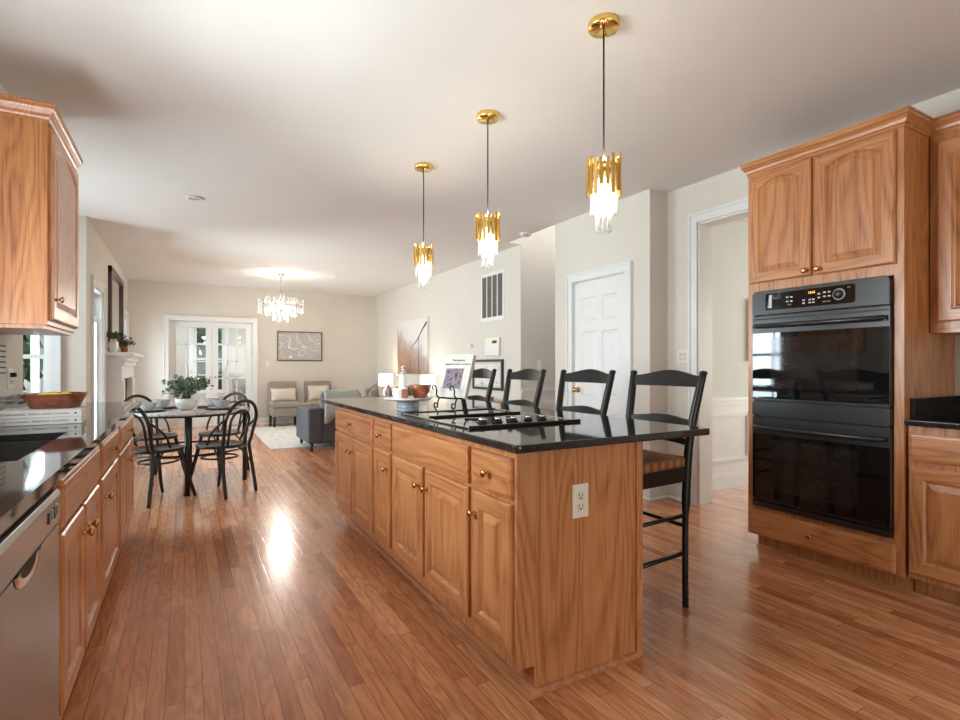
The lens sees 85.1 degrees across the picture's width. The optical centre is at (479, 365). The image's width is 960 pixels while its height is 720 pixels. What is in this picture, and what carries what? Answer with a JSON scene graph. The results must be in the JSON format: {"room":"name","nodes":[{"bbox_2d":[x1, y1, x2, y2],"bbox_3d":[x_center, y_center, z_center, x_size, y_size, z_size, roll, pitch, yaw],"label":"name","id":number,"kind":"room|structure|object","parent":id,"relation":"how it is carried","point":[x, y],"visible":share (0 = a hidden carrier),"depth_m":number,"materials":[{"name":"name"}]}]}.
{"room":"kitchen","nodes":[
{"label":"kitchen","id":0,"kind":"room"},
{"bbox_2d":[0,82,22,395],"bbox_3d":[-1.255,-0.192,0.279,0.150,2.740,6.820,0,0,-29],"label":"wall","id":1,"kind":"structure","parent":0,"point":[14,343],"depth_m":3.10,"materials":[{"name":"beige paint"}]},
{"bbox_2d":[0,340,5,377],"bbox_3d":[-2.629,-0.037,2.867,0.007,0.210,0.200,0,0,-29],"label":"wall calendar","id":2,"kind":"object","parent":1,"relation":"attached to","point":[2,342],"visible":1,"depth_m":2.89,"materials":[{"name":"white paper"}]},
{"bbox_2d":[7,368,16,388],"bbox_3d":[-2.712,0.073,3.044,0.035,0.116,0.116,0,0,-29],"label":"wall outlet","id":3,"kind":"object","parent":1,"relation":"attached to","point":[10,372],"visible":1,"depth_m":3.02,"materials":[{"name":"beige plastic"}]},
{"bbox_2d":[0,392,26,409],"bbox_3d":[-1.651,0.218,1.157,0.020,0.105,4.880,0,0,-29],"label":"backsplash","id":4,"kind":"structure","parent":1,"relation":"attached to","point":[13,400],"depth_m":3.00,"materials":[{"name":"tile"}]},
{"bbox_2d":[0,93,82,335],"bbox_3d":[-2.370,-0.717,2.775,0.360,1.074,0.805,0,0,-29],"label":"upper cabinet","id":5,"kind":"object","parent":1,"relation":"attached to","point":[40,159],"visible":1,"depth_m":2.50,"materials":[{"name":"brown wood"}]},
{"bbox_2d":[23,362,26,391],"bbox_3d":[-8.726,-0.192,10.402,0.150,2.740,3.600,0,0,-29],"label":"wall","id":6,"kind":"structure","parent":0,"point":[25,381],"depth_m":9.10,"materials":[{"name":"white paint"}]},
{"bbox_2d":[27,335,43,406],"bbox_3d":[-8.330,-0.165,9.764,0.209,1.885,1.410,0,0,-29],"label":"window","id":7,"kind":"structure","parent":6,"relation":"in","point":[41,350],"depth_m":10.26,"materials":[{"name":"white paint"}]},
{"bbox_2d":[61,216,87,402],"bbox_3d":[-4.806,-0.192,5.157,1.510,2.740,0.150,0,0,-29],"label":"wall","id":8,"kind":"structure","parent":0,"point":[74,348],"depth_m":5.44,"materials":[{"name":"beige paint"}]},
{"bbox_2d":[23,335,60,391],"bbox_3d":[-4.722,-0.089,5.170,0.980,1.535,0.209,0,0,-29],"label":"window","id":9,"kind":"structure","parent":8,"relation":"in","point":[51,357],"depth_m":5.33,"materials":[{"name":"white paint"}]},
{"bbox_2d":[88,220,127,402],"bbox_3d":[-5.352,-0.192,7.503,0.150,2.740,4.470,0,0,-29],"label":"wall","id":10,"kind":"structure","parent":0,"point":[99,256],"depth_m":6.25,"materials":[{"name":"beige paint"}]},
{"bbox_2d":[91,275,105,401],"bbox_3d":[-4.550,-0.035,6.147,0.209,1.925,1.070,0,0,-29],"label":"window","id":11,"kind":"structure","parent":10,"relation":"in","point":[98,290],"depth_m":6.50,"materials":[{"name":"white glass"}]},
{"bbox_2d":[108,265,123,351],"bbox_3d":[-5.363,-0.777,7.720,0.045,1.150,1.600,0,0,-29],"label":"mirror","id":12,"kind":"object","parent":10,"relation":"attached to","point":[115,283],"visible":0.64,"depth_m":7.67,"materials":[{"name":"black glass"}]},
{"bbox_2d":[124,308,128,351],"bbox_3d":[-6.155,-0.015,8.984,0.209,1.885,0.910,0,0,-29],"label":"window","id":13,"kind":"structure","parent":10,"relation":"in","point":[126,313],"depth_m":9.29,"materials":[{"name":"white glass"}]},
{"bbox_2d":[176,321,245,405],"bbox_3d":[-6.638,-0.192,13.565,6.600,2.740,0.150,0,0,-29],"label":"wall","id":14,"kind":"structure","parent":0,"point":[180,331],"depth_m":13.57,"materials":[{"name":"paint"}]},
{"bbox_2d":[188,327,229,396],"bbox_3d":[-6.927,-0.165,13.366,0.950,1.885,0.209,0,0,-29],"label":"window","id":15,"kind":"structure","parent":14,"relation":"in","point":[191,330],"depth_m":13.36,"materials":[{"name":"white paint"}]},
{"bbox_2d":[128,280,375,423],"bbox_3d":[-4.274,-0.192,10.766,5.240,2.740,0.150,0,0,-29],"label":"wall","id":16,"kind":"structure","parent":0,"point":[347,323],"depth_m":10.70,"materials":[{"name":"beige paint"}]},
{"bbox_2d":[170,321,211,427],"bbox_3d":[-5.549,0.158,10.050,0.710,2.020,0.100,0,0,-29],"label":"door","id":17,"kind":"structure","parent":16,"relation":"in","point":[199,421],"depth_m":10.08,"materials":[{"name":"white paint"}]},
{"bbox_2d":[163,315,257,428],"bbox_3d":[-5.228,0.111,10.209,1.630,2.135,0.180,0,0,-29],"label":"trim","id":18,"kind":"structure","parent":16,"relation":"attached to","point":[166,318],"depth_m":10.10,"materials":[{"name":"white paint"}]},
{"bbox_2d":[212,322,251,425],"bbox_3d":[-4.926,0.158,10.403,0.710,2.020,0.100,0,0,-29],"label":"door","id":19,"kind":"structure","parent":16,"relation":"in","point":[215,326],"depth_m":10.41,"materials":[{"name":"white paint"}]},
{"bbox_2d":[258,416,293,423],"bbox_3d":[-3.402,1.115,11.155,2.480,0.125,0.032,0,0,-29],"label":"baseboard","id":20,"kind":"structure","parent":16,"relation":"attached to","point":[278,419],"depth_m":10.74,"materials":[{"name":"white paint"}]},
{"bbox_2d":[277,331,321,360],"bbox_3d":[-3.765,-0.410,10.950,0.906,0.612,0.030,0,0,-29],"label":"wall art","id":21,"kind":"object","parent":16,"relation":"attached to","point":[291,345],"visible":1,"depth_m":10.94,"materials":[{"name":"paper"}]},
{"bbox_2d":[376,245,519,399],"bbox_3d":[-0.851,-0.192,9.295,0.130,2.740,5.780,0,0,-29],"label":"wall","id":22,"kind":"structure","parent":0,"point":[451,299],"depth_m":8.32,"materials":[{"name":"beige paint"}]},
{"bbox_2d":[397,317,428,373],"bbox_3d":[-1.283,-0.357,9.884,0.040,1.010,1.480,0,0,-29],"label":"painting","id":23,"kind":"object","parent":22,"relation":"attached to","point":[412,335],"visible":0.99,"depth_m":9.79,"materials":[{"name":"fabric"}]},
{"bbox_2d":[472,359,503,390],"bbox_3d":[0.103,0.123,7.445,0.030,0.430,0.840,0,0,-29],"label":"framed picture","id":24,"kind":"object","parent":22,"relation":"attached to","point":[498,364],"visible":0.78,"depth_m":7.34,"materials":[{"name":"white paper"}]},
{"bbox_2d":[481,269,503,321],"bbox_3d":[0.170,-0.977,7.345,0.012,0.680,0.620,0,0,-29],"label":"air vent","id":25,"kind":"object","parent":22,"relation":"in","point":[492,284],"visible":1,"depth_m":7.33,"materials":[{"name":"white metal"}]},
{"bbox_2d":[485,337,500,355],"bbox_3d":[0.174,-0.267,7.313,0.038,0.250,0.380,0,0,-29],"label":"alarm keypad","id":26,"kind":"object","parent":22,"relation":"attached to","point":[492,345],"visible":1,"depth_m":7.26,"materials":[{"name":"beige plastic"}]},
{"bbox_2d":[0,0,959,296],"bbox_3d":[0.228,-1.662,5.184,10.700,0.200,14.400,0,0,-29],"label":"ceiling","id":27,"kind":"structure","parent":0,"point":[301,128],"depth_m":3.13,"materials":[{"name":"white paint"}]},
{"bbox_2d":[257,273,303,320],"bbox_3d":[-3.383,-1.154,8.886,0.737,0.816,0.736,0,0,-29],"label":"chandelier","id":28,"kind":"object","parent":27,"relation":"hanging from","point":[278,305],"visible":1,"depth_m":8.84,"materials":[{"name":"glass"}]},
{"bbox_2d":[414,162,433,288],"bbox_3d":[-0.439,-1.084,4.071,0.155,0.956,0.155,0,0,9],"label":"pendant light","id":29,"kind":"object","parent":27,"relation":"hanging from","point":[423,254],"visible":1,"depth_m":4.04,"materials":[{"name":"gold metal"}]},
{"bbox_2d":[475,109,499,267],"bbox_3d":[0.049,-1.084,3.253,0.155,0.956,0.155,0,0,38],"label":"pendant light","id":30,"kind":"object","parent":27,"relation":"hanging from","point":[485,227],"visible":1,"depth_m":3.22,"materials":[{"name":"gold metal"}]},
{"bbox_2d":[586,13,620,234],"bbox_3d":[0.563,-1.084,2.381,0.155,0.956,0.155,0,0,-29],"label":"pendant light","id":31,"kind":"object","parent":27,"relation":"hanging from","point":[602,173],"visible":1,"depth_m":2.36,"materials":[{"name":"gold metal"}]},
{"bbox_2d":[61,423,959,719],"bbox_3d":[-0.646,1.238,6.729,10.700,0.120,17.950,0,0,-29],"label":"floor","id":32,"kind":"structure","parent":0,"point":[265,603],"depth_m":2.30,"materials":[{"name":"brown wood"}]},
{"bbox_2d":[0,487,60,719],"bbox_3d":[-1.299,0.747,1.099,0.572,0.862,0.604,0,0,-29],"label":"dishwasher","id":33,"kind":"object","parent":32,"relation":"on","point":[29,547],"visible":0.95,"depth_m":1.22,"materials":[{"name":"silver metal"}]},
{"bbox_2d":[9,440,99,719],"bbox_3d":[-1.643,0.741,1.743,0.600,0.875,0.828,0,0,-29],"label":"base cabinet","id":34,"kind":"object","parent":32,"relation":"on","point":[79,522],"visible":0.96,"depth_m":1.73,"materials":[{"name":"brown wood"}]},
{"bbox_2d":[96,428,119,605],"bbox_3d":[-2.026,0.741,2.421,0.600,0.875,0.730,0,0,-29],"label":"base cabinet","id":35,"kind":"object","parent":32,"relation":"on","point":[108,481],"visible":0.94,"depth_m":2.44,"materials":[{"name":"brown wood"}]},
{"bbox_2d":[115,414,134,550],"bbox_3d":[-2.440,0.741,3.152,0.600,0.875,0.950,0,0,-29],"label":"base cabinet","id":36,"kind":"object","parent":32,"relation":"on","point":[126,455],"visible":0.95,"depth_m":3.19,"materials":[{"name":"brown wood"}]},
{"bbox_2d":[106,352,143,435],"bbox_3d":[-5.252,0.498,7.783,0.300,1.360,2.080,0,0,-29],"label":"fireplace","id":37,"kind":"object","parent":32,"relation":"on","point":[120,365],"visible":0.54,"depth_m":6.96,"materials":[{"name":"white paint"}]},
{"bbox_2d":[106,330,126,351],"bbox_3d":[-4.856,-0.329,6.919,0.299,0.291,0.280,0,0,-29],"label":"mantel plant","id":38,"kind":"object","parent":37,"relation":"on","point":[113,345],"visible":0.88,"depth_m":6.89,"materials":[{"name":"green plant"}]},
{"bbox_2d":[106,352,143,358],"bbox_3d":[-5.252,-0.147,7.783,0.300,0.070,2.080,0,0,-29],"label":"mantel shelf","id":39,"kind":"object","parent":37,"relation":"attached to","point":[109,355],"depth_m":6.92,"materials":[{"name":"white paint"}]},
{"bbox_2d":[117,337,135,351],"bbox_3d":[-4.913,-0.297,7.286,0.234,0.228,0.235,0,0,1],"label":"mantel plant","id":40,"kind":"object","parent":37,"relation":"on","point":[123,344],"visible":0.91,"depth_m":7.22,"materials":[{"name":"green plant"}]},
{"bbox_2d":[123,394,184,485],"bbox_3d":[-3.386,0.741,5.420,0.539,0.882,0.431,0,0,23],"label":"bentwood chair","id":41,"kind":"object","parent":32,"relation":"on","point":[157,436],"visible":0.3,"depth_m":5.48,"materials":[{"name":"black wood"}]},
{"bbox_2d":[131,407,196,507],"bbox_3d":[-2.855,0.741,4.587,0.431,0.882,0.539,0,0,17],"label":"bentwood chair","id":42,"kind":"object","parent":32,"relation":"on","point":[160,449],"visible":0.69,"depth_m":4.46,"materials":[{"name":"black wood"}]},
{"bbox_2d":[133,406,249,496],"bbox_3d":[-2.884,0.805,5.181,1.106,0.745,1.106,0,0,-29],"label":"dining table","id":43,"kind":"object","parent":32,"relation":"on","point":[196,412],"visible":0.49,"depth_m":4.82,"materials":[{"name":"white stone"}]},
{"bbox_2d":[160,374,213,409],"bbox_3d":[-2.879,0.257,5.153,0.470,0.349,0.505,0,0,-29],"label":"eucalyptus arrangement","id":44,"kind":"object","parent":43,"relation":"on","point":[179,386],"visible":1,"depth_m":5.11,"materials":[{"name":"green plant"}]},
{"bbox_2d":[205,407,238,409],"bbox_3d":[-2.583,0.428,5.237,0.310,0.008,0.310,0,0,-29],"label":"charger plate","id":45,"kind":"object","parent":43,"relation":"on","point":[235,407],"visible":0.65,"depth_m":5.12,"materials":[{"name":"black ceramic"}]},
{"bbox_2d":[208,406,230,408],"bbox_3d":[-2.583,0.416,5.237,0.260,0.015,0.260,0,0,-29],"label":"dinner plate","id":46,"kind":"object","parent":45,"relation":"on","point":[212,407],"visible":0.7,"depth_m":5.17,"materials":[{"name":"grey ceramic"}]},
{"bbox_2d":[213,400,230,407],"bbox_3d":[-2.583,0.381,5.237,0.168,0.074,0.168,0,0,-29],"label":"soup bowl","id":47,"kind":"object","parent":46,"relation":"on","point":[218,403],"visible":0.96,"depth_m":5.19,"materials":[{"name":"white ceramic"}]},
{"bbox_2d":[183,399,257,499],"bbox_3d":[-2.382,0.741,4.853,0.539,0.882,0.431,0,0,20],"label":"bentwood chair","id":48,"kind":"object","parent":32,"relation":"on","point":[224,444],"visible":0.97,"depth_m":4.76,"materials":[{"name":"black wood"}]},
{"bbox_2d":[198,392,249,478],"bbox_3d":[-2.830,0.741,5.734,0.431,0.882,0.539,0,0,9],"label":"bentwood chair","id":49,"kind":"object","parent":32,"relation":"on","point":[217,433],"visible":0.49,"depth_m":5.86,"materials":[{"name":"black wood"}]},
{"bbox_2d":[232,377,245,406],"bbox_3d":[-5.260,0.715,12.014,0.741,0.925,0.789,0,0,43],"label":"wicker chair","id":50,"kind":"object","parent":32,"relation":"on","point":[241,383],"visible":0.31,"depth_m":12.04,"materials":[{"name":"white"}]},
{"bbox_2d":[249,425,334,449],"bbox_3d":[-2.733,1.171,9.110,2.090,0.012,2.890,0,0,-29],"label":"area rug","id":51,"kind":"object","parent":32,"relation":"on","point":[278,437],"visible":0.38,"depth_m":8.39,"materials":[{"name":"white carpet"}]},
{"bbox_2d":[268,381,301,426],"bbox_3d":[-3.853,0.746,10.327,0.550,0.866,0.701,0,0,-29],"label":"slipper chair","id":52,"kind":"object","parent":51,"relation":"on","point":[278,408],"visible":0.74,"depth_m":10.10,"materials":[{"name":"beige fabric"}]},
{"bbox_2d":[270,388,296,401],"bbox_3d":[-3.909,0.578,10.427,0.500,0.267,0.128,0,0,-29],"label":"throw pillow","id":53,"kind":"object","parent":52,"relation":"on","point":[287,394],"visible":0.98,"depth_m":10.38,"materials":[{"name":"beige fabric"}]},
{"bbox_2d":[269,401,301,408],"bbox_3d":[-3.814,0.758,10.259,0.550,0.110,0.545,0,0,-29],"label":"seat cushion","id":54,"kind":"object","parent":52,"relation":"on","point":[278,404],"depth_m":10.05,"materials":[{"name":"beige fabric"}]},
{"bbox_2d":[304,381,330,407],"bbox_3d":[-3.244,0.746,10.671,0.550,0.866,0.701,0,0,-29],"label":"slipper chair","id":55,"kind":"object","parent":51,"relation":"on","point":[306,383],"visible":0.24,"depth_m":10.78,"materials":[{"name":"beige fabric"}]},
{"bbox_2d":[308,385,328,400],"bbox_3d":[-3.312,0.558,10.752,0.440,0.316,0.141,0,0,-35],"label":"throw pillow","id":56,"kind":"object","parent":55,"relation":"on","point":[314,391],"visible":0.71,"depth_m":10.67,"materials":[{"name":"beige fabric"}]},
{"bbox_2d":[296,392,360,450],"bbox_3d":[-2.154,0.780,7.801,0.980,0.796,0.878,0,0,-29],"label":"armchair","id":57,"kind":"object","parent":32,"relation":"on","point":[311,428],"visible":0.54,"depth_m":7.30,"materials":[{"name":"grey fabric"}]},
{"bbox_2d":[320,389,359,423],"bbox_3d":[-2.008,0.574,7.511,0.503,0.467,0.297,0,0,-29],"label":"throw blanket","id":58,"kind":"object","parent":57,"relation":"on","point":[354,393],"visible":0.52,"depth_m":7.35,"materials":[{"name":"grey fabric"}]},
{"bbox_2d":[335,407,382,548],"bbox_3d":[-0.625,0.741,3.737,0.660,0.875,0.928,0,0,-29],"label":"base cabinet","id":59,"kind":"object","parent":32,"relation":"on","point":[354,435],"visible":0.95,"depth_m":3.53,"materials":[{"name":"brown wood"}]},
{"bbox_2d":[322,395,709,453],"bbox_3d":[-0.150,0.286,3.297,1.016,0.030,2.913,0,0,-29],"label":"countertop","id":60,"kind":"structure","parent":59,"relation":"on","point":[593,430],"depth_m":2.27,"materials":[{"name":"black stone"}]},
{"bbox_2d":[383,396,431,410],"bbox_3d":[-0.441,0.231,3.197,0.300,0.080,0.300,0,0,-29],"label":"cake stand","id":61,"kind":"object","parent":60,"relation":"on","point":[411,403],"visible":0.95,"depth_m":3.14,"materials":[{"name":"ceramic"}]},
{"bbox_2d":[392,388,407,398],"bbox_3d":[-0.487,0.168,3.138,0.112,0.066,0.092,0,0,9],"label":"mug","id":62,"kind":"object","parent":61,"relation":"on","point":[398,393],"visible":0.88,"depth_m":3.10,"materials":[{"name":"white ceramic"}]},
{"bbox_2d":[397,366,407,397],"bbox_3d":[-0.474,0.099,3.219,0.066,0.203,0.066,0,0,16],"label":"oil bottle","id":63,"kind":"object","parent":61,"relation":"on","point":[402,382],"visible":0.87,"depth_m":3.20,"materials":[{"name":"white ceramic"}]},
{"bbox_2d":[409,385,431,397],"bbox_3d":[-0.370,0.158,3.237,0.140,0.080,0.140,0,0,-29],"label":"wooden bowl","id":64,"kind":"object","parent":61,"relation":"on","point":[418,391],"visible":0.98,"depth_m":3.19,"materials":[{"name":"brown wood"}]},
{"bbox_2d":[401,408,580,428],"bbox_3d":[0.023,0.254,2.733,0.620,0.034,0.809,0,0,-29],"label":"cooktop","id":65,"kind":"object","parent":60,"relation":"in","point":[486,417],"visible":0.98,"depth_m":2.59,"materials":[{"name":"black glass"}]},
{"bbox_2d":[432,385,467,414],"bbox_3d":[-0.138,0.150,2.884,0.173,0.240,0.202,0,0,37],"label":"easel","id":66,"kind":"object","parent":65,"relation":"on","point":[450,389],"visible":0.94,"depth_m":2.83,"materials":[{"name":"black metal"}]},
{"bbox_2d":[434,354,475,398],"bbox_3d":[-0.136,0.057,2.882,0.215,0.243,0.105,0,0,37],"label":"cookbook","id":67,"kind":"object","parent":66,"relation":"on","point":[456,370],"visible":1,"depth_m":2.87,"materials":[{"name":"white paper"}]},
{"bbox_2d":[442,368,463,388],"bbox_3d":[-0.147,0.068,2.868,0.124,0.115,0.002,0,-19,37],"label":"photo","id":68,"kind":"object","parent":67,"relation":"attached to","point":[453,376],"depth_m":2.87},
{"bbox_2d":[374,417,406,570],"bbox_3d":[-0.319,0.741,3.195,0.660,0.875,0.317,0,0,-29],"label":"base cabinet","id":69,"kind":"object","parent":32,"relation":"on","point":[383,453],"visible":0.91,"depth_m":3.02,"materials":[{"name":"brown wood"}]},
{"bbox_2d":[392,422,489,646],"bbox_3d":[-0.014,0.741,2.656,0.660,0.875,0.922,0,0,-29],"label":"base cabinet","id":70,"kind":"object","parent":32,"relation":"on","point":[432,486],"visible":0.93,"depth_m":2.40,"materials":[{"name":"brown wood"}]},
{"bbox_2d":[468,368,496,401],"bbox_3d":[-0.190,0.600,4.362,0.524,1.159,0.492,0,0,-31],"label":"bar stool","id":71,"kind":"object","parent":32,"relation":"on","point":[482,372],"visible":0.24,"depth_m":4.38,"materials":[{"name":"black paint"}]},
{"bbox_2d":[344,516,644,697],"bbox_3d":[-0.186,1.168,3.084,0.558,0.020,2.508,0,0,-29],"label":"trim","id":72,"kind":"structure","parent":32,"relation":"on","point":[533,692],"depth_m":2.09,"materials":[{"name":"brown wood"}]},
{"bbox_2d":[502,369,545,407],"bbox_3d":[0.145,0.600,3.779,0.524,1.159,0.492,0,0,-28],"label":"bar stool","id":73,"kind":"object","parent":32,"relation":"on","point":[525,374],"visible":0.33,"depth_m":3.88,"materials":[{"name":"black paint"}]},
{"bbox_2d":[466,442,642,687],"bbox_3d":[0.296,0.741,2.116,0.666,0.875,0.324,0,0,-29],"label":"base cabinet","id":74,"kind":"object","parent":32,"relation":"on","point":[555,595],"visible":0.96,"depth_m":1.96,"materials":[{"name":"brown wood"}]},
{"bbox_2d":[572,483,587,518],"bbox_3d":[0.380,0.510,1.979,0.078,0.128,0.009,0,0,-29],"label":"wall outlet","id":75,"kind":"object","parent":74,"relation":"attached to","point":[579,491],"visible":1,"depth_m":1.98,"materials":[{"name":"beige plastic"}]},
{"bbox_2d":[556,369,615,415],"bbox_3d":[0.478,0.600,3.181,0.524,1.159,0.492,0,0,-30],"label":"bar stool","id":76,"kind":"object","parent":32,"relation":"on","point":[587,375],"visible":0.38,"depth_m":3.28,"materials":[{"name":"black paint"}]},
{"bbox_2d":[625,370,707,607],"bbox_3d":[0.784,0.600,2.640,0.524,1.159,0.492,0,0,-29],"label":"bar stool","id":77,"kind":"object","parent":32,"relation":"on","point":[659,469],"visible":0.54,"depth_m":2.53,"materials":[{"name":"black paint"}]},
{"bbox_2d":[740,105,954,590],"bbox_3d":[2.192,-0.063,3.167,0.662,2.482,0.915,0,0,-29],"label":"tall cabinet","id":78,"kind":"object","parent":32,"relation":"on","point":[852,202],"visible":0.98,"depth_m":2.85,"materials":[{"name":"brown wood"}]},
{"bbox_2d":[752,276,893,537],"bbox_3d":[2.156,0.209,3.146,0.630,1.357,0.750,0,0,-29],"label":"double oven","id":79,"kind":"object","parent":78,"relation":"in","point":[823,354],"visible":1,"depth_m":2.95,"materials":[{"name":"black glass"}]},
{"bbox_2d":[757,543,959,610],"bbox_3d":[2.236,1.168,2.660,0.018,0.020,1.730,0,0,-29],"label":"trim","id":80,"kind":"structure","parent":32,"relation":"on","point":[842,571],"depth_m":2.87,"materials":[{"name":"brown wood"}]},
{"bbox_2d":[908,426,959,604],"bbox_3d":[2.636,0.741,2.407,0.638,0.875,0.900,0,0,-29],"label":"base cabinet","id":81,"kind":"object","parent":32,"relation":"on","point":[933,453],"visible":0.89,"depth_m":2.57,"materials":[{"name":"brown wood"}]},
{"bbox_2d":[904,395,959,429],"bbox_3d":[2.644,0.234,2.410,0.625,0.135,0.912,0,0,-29],"label":"countertop","id":82,"kind":"structure","parent":81,"relation":"on","point":[939,411],"depth_m":2.72,"materials":[{"name":"black stone"}]},
{"bbox_3d":[-1.876,0.905,10.427,0.400,0.545,0.400,0,0,-29],"label":"end table","id":83,"kind":"object","parent":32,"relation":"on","visible":0},
{"bbox_2d":[379,374,392,395],"bbox_3d":[-1.876,0.395,10.427,0.280,0.475,0.280,0,0,-29],"label":"table lamp","id":84,"kind":"object","parent":83,"relation":"on","point":[384,379],"visible":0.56,"depth_m":10.31,"materials":[{"name":"white fabric"}]},
{"bbox_3d":[-0.873,0.905,8.755,0.400,0.545,0.400,0,0,-29],"label":"end table","id":85,"kind":"object","parent":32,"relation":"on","visible":0},
{"bbox_2d":[420,375,434,395],"bbox_3d":[-0.878,0.395,8.763,0.250,0.475,0.250,0,0,-29],"label":"table lamp","id":86,"kind":"object","parent":85,"relation":"on","point":[424,379],"visible":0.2,"depth_m":8.66,"materials":[{"name":"white fabric"}]},
{"bbox_3d":[-0.681,0.740,0.008,0.566,0.875,1.885,0,0,-29],"label":"cabinet","id":87,"kind":"object","parent":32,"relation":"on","visible":0},
{"bbox_2d":[0,392,141,534],"bbox_3d":[-1.532,0.234,1.529,0.592,0.135,5.410,0,0,-29],"label":"countertop","id":88,"kind":"structure","parent":87,"relation":"on","point":[24,481],"depth_m":1.72,"materials":[{"name":"black stone"}]},
{"bbox_2d":[0,440,52,461],"bbox_3d":[-1.667,0.404,1.728,0.378,0.203,0.752,0,0,-29],"label":"sink","id":89,"kind":"object","parent":88,"relation":"in","point":[14,451],"visible":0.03,"depth_m":2.07,"materials":[{"name":"metal"}]},
{"bbox_2d":[0,412,86,426],"bbox_3d":[-2.087,0.254,2.507,0.305,0.033,0.276,0,0,-33],"label":"book","id":90,"kind":"object","parent":88,"relation":"on","point":[71,419],"visible":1,"depth_m":2.40,"materials":[{"name":"white paper"}]},
{"bbox_2d":[0,406,85,418],"bbox_3d":[-2.090,0.221,2.509,0.305,0.033,0.271,0,0,-33],"label":"book","id":91,"kind":"object","parent":90,"relation":"on","point":[9,413],"visible":1,"depth_m":2.41,"materials":[{"name":"white paper"}]},
{"bbox_2d":[20,392,87,408],"bbox_3d":[-2.081,0.169,2.562,0.258,0.071,0.258,0,0,-29],"label":"fruit bowl","id":92,"kind":"object","parent":91,"relation":"on","point":[33,400],"visible":0.98,"depth_m":2.48,"materials":[{"name":"brown wood"}]},
{"bbox_2d":[509,225,554,399],"bbox_3d":[1.232,-1.422,7.141,2.025,5.200,0.020,0,0,-29],"label":"wall","id":93,"kind":"structure","parent":0,"point":[537,251],"depth_m":6.86,"materials":[{"name":"grey paint"}]},
{"bbox_2d":[521,389,554,409],"bbox_3d":[1.329,0.741,7.168,1.830,0.875,0.030,0,0,-29],"label":"trim","id":94,"kind":"structure","parent":93,"relation":"attached to","point":[547,400],"depth_m":6.89,"materials":[{"name":"white paint"}]},
{"bbox_2d":[555,189,658,451],"bbox_3d":[1.218,-0.192,5.231,0.120,2.740,1.352,0,0,-29],"label":"wall","id":95,"kind":"structure","parent":0,"point":[633,236],"depth_m":4.80,"materials":[{"name":"beige paint"}]},
{"bbox_2d":[572,273,623,417],"bbox_3d":[1.168,0.148,5.182,0.109,2.040,0.756,0,0,-29],"label":"door","id":96,"kind":"structure","parent":95,"relation":"in","point":[599,303],"depth_m":5.18,"materials":[{"name":"white paint"}]},
{"bbox_2d":[566,261,632,417],"bbox_3d":[1.209,0.108,5.216,0.150,2.140,0.930,0,0,-29],"label":"trim","id":97,"kind":"structure","parent":95,"relation":"attached to","point":[626,268],"depth_m":5.08,"materials":[{"name":"white paint"}]},
{"bbox_2d":[659,191,667,453],"bbox_3d":[1.706,-0.192,4.800,0.305,2.740,0.120,0,0,-29],"label":"wall","id":98,"kind":"structure","parent":0,"point":[663,196],"depth_m":4.70,"materials":[{"name":"beige paint"}]},
{"bbox_2d":[643,484,681,500],"bbox_3d":[1.591,1.115,4.646,0.487,0.125,0.197,0,0,13],"label":"baseboard","id":99,"kind":"structure","parent":98,"relation":"attached to","point":[673,491],"depth_m":4.64,"materials":[{"name":"white paint"}]},
{"bbox_2d":[712,221,747,397],"bbox_3d":[3.582,-0.192,5.754,3.900,2.740,0.050,0,0,-29],"label":"wall","id":100,"kind":"structure","parent":0,"point":[729,240],"depth_m":5.07,"materials":[{"name":"paint"}]},
{"bbox_2d":[712,218,747,490],"bbox_3d":[3.616,-0.192,5.693,3.900,2.740,0.090,0,0,-29],"label":"trim","id":101,"kind":"structure","parent":100,"relation":"attached to","point":[729,414],"depth_m":5.05,"materials":[{"name":"white paint"}]},
{"bbox_2d":[668,88,959,485],"bbox_3d":[3.200,-0.192,2.228,0.165,2.740,5.828,0,0,-29],"label":"wall","id":102,"kind":"structure","parent":0,"point":[730,186],"depth_m":4.56,"materials":[{"name":"beige paint"}]},
{"bbox_2d":[677,350,687,362],"bbox_3d":[1.773,-0.082,4.575,0.009,0.116,0.116,0,0,-29],"label":"light switch","id":103,"kind":"object","parent":102,"relation":"attached to","point":[682,355],"visible":1,"depth_m":4.58,"materials":[{"name":"beige plastic"}]},
{"bbox_2d":[688,197,747,504],"bbox_3d":[2.113,-0.059,4.151,0.225,2.475,0.935,0,0,-29],"label":"trim","id":104,"kind":"structure","parent":102,"relation":"attached to","point":[700,224],"depth_m":4.46,"materials":[{"name":"white paint"}]},
{"bbox_2d":[930,110,959,334],"bbox_3d":[2.755,-0.739,2.457,0.384,1.130,0.935,0,0,-29],"label":"upper cabinet","id":105,"kind":"object","parent":102,"relation":"attached to","point":[945,130],"visible":0.98,"depth_m":2.73,"materials":[{"name":"brown wood"}]},
{"label":"outside","id":106,"kind":"structure","parent":0,"visible":0},
{"bbox_3d":[-7.384,1.538,13.057,120.000,0.120,150.000,0,0,-29],"label":"ground","id":107,"kind":"structure","parent":106,"visible":0},
{"bbox_2d":[23,335,43,389],"bbox_3d":[-7.225,-0.267,7.197,1.752,3.505,1.873,0,0,17],"label":"tree","id":108,"kind":"object","parent":107,"relation":"on","point":[26,338],"visible":0.08,"depth_m":7.68,"materials":[{"name":"green plant"}]},
{"bbox_2d":[30,335,38,392],"bbox_3d":[-5.312,-0.072,6.244,0.170,3.100,0.170,0,0,-29],"label":"porch post","id":109,"kind":"object","parent":107,"relation":"on","point":[34,339],"visible":0.14,"depth_m":6.21,"materials":[{"name":"white paint"}]},
{"bbox_2d":[197,328,221,389],"bbox_3d":[-8.561,-0.774,17.401,3.698,4.515,3.834,0,0,9],"label":"tree","id":110,"kind":"object","parent":107,"relation":"on","point":[201,366],"visible":0.07,"depth_m":16.68,"materials":[{"name":"green plant"}]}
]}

